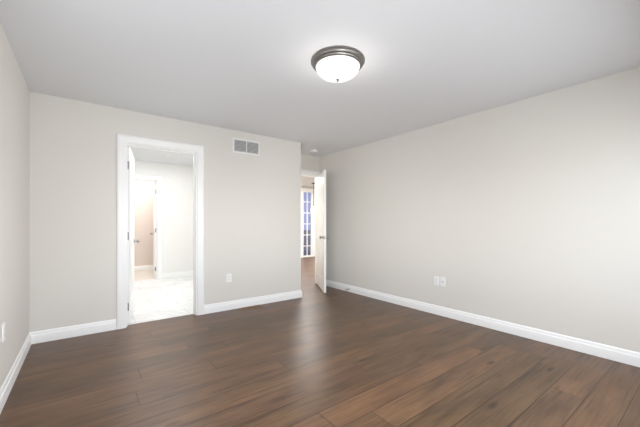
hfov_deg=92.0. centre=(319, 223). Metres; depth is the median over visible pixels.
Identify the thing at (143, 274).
carpet floor
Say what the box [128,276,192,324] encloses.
tile floor
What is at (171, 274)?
baseboard
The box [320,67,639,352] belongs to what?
wall
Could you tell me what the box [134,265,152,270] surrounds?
baseboard
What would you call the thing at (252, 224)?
wall
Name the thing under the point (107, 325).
baseboard
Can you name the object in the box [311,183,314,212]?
pendant light
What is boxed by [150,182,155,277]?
door
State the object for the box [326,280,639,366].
baseboard
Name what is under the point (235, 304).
baseboard
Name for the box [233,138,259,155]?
air vent
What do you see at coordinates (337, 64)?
ceiling light
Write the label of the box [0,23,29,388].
wall
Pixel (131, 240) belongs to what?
door
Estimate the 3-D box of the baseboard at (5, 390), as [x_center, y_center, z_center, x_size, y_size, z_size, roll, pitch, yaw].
[-1.449,1.107,1.210,0.016,0.115,4.460,0,0,-37]
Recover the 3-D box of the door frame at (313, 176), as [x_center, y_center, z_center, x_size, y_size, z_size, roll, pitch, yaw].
[-0.383,0.085,5.735,1.005,2.160,0.162,0,0,-37]
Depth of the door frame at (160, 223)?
6.47 m
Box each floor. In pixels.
[0,257,639,426]
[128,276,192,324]
[134,269,155,280]
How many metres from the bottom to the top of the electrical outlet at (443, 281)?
0.115 m
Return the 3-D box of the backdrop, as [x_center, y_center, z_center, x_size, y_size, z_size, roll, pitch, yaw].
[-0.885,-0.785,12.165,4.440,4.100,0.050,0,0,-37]
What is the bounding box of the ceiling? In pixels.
[0,0,639,186]
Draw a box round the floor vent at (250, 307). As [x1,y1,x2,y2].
[239,305,263,310]
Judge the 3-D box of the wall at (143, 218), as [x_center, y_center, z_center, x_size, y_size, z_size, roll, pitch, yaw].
[-4.497,-0.055,7.710,3.260,2.440,0.120,0,0,-37]
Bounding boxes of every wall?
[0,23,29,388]
[30,92,300,331]
[134,160,192,272]
[134,180,154,265]
[301,154,319,171]
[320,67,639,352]
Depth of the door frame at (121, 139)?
3.53 m
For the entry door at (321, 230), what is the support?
in the wall at (310, 163)
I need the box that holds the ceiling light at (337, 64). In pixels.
[311,45,364,82]
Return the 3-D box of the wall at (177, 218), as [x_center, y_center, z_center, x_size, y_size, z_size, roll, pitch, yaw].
[-3.529,-0.055,6.436,3.020,2.440,0.120,0,0,-37]
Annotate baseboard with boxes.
[0,332,35,413]
[35,319,115,342]
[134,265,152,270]
[163,271,192,278]
[204,290,301,313]
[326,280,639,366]
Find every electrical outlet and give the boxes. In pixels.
[2,322,4,342]
[226,273,231,281]
[434,276,438,285]
[440,277,445,286]
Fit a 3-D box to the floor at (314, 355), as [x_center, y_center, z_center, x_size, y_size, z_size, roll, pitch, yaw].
[0.301,1.215,5.508,8.240,0.100,9.430,0,0,-37]
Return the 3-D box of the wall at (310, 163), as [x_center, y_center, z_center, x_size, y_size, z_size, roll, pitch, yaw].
[-0.393,-0.055,5.728,0.880,2.440,0.120,0,0,-37]
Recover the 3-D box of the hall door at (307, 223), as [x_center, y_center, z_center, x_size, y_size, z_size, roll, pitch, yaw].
[-0.452,0.015,10.768,0.440,2.300,0.060,0,0,-37]
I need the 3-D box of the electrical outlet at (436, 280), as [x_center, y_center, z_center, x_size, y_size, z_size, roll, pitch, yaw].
[1.493,0.735,3.964,0.008,0.115,0.070,0,0,-37]
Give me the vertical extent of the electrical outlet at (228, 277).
0.115 m
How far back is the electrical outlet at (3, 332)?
2.01 m
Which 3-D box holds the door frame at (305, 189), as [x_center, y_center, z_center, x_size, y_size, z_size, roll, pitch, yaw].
[-0.416,-0.025,10.721,0.600,2.380,0.018,0,0,-37]
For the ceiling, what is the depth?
2.36 m
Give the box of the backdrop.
[303,192,310,254]
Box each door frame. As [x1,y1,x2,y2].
[116,133,203,329]
[134,174,162,278]
[301,169,319,283]
[301,188,314,257]
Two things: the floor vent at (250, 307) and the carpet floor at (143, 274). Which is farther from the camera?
the carpet floor at (143, 274)
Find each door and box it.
[128,147,139,322]
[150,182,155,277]
[303,191,312,256]
[317,170,328,292]

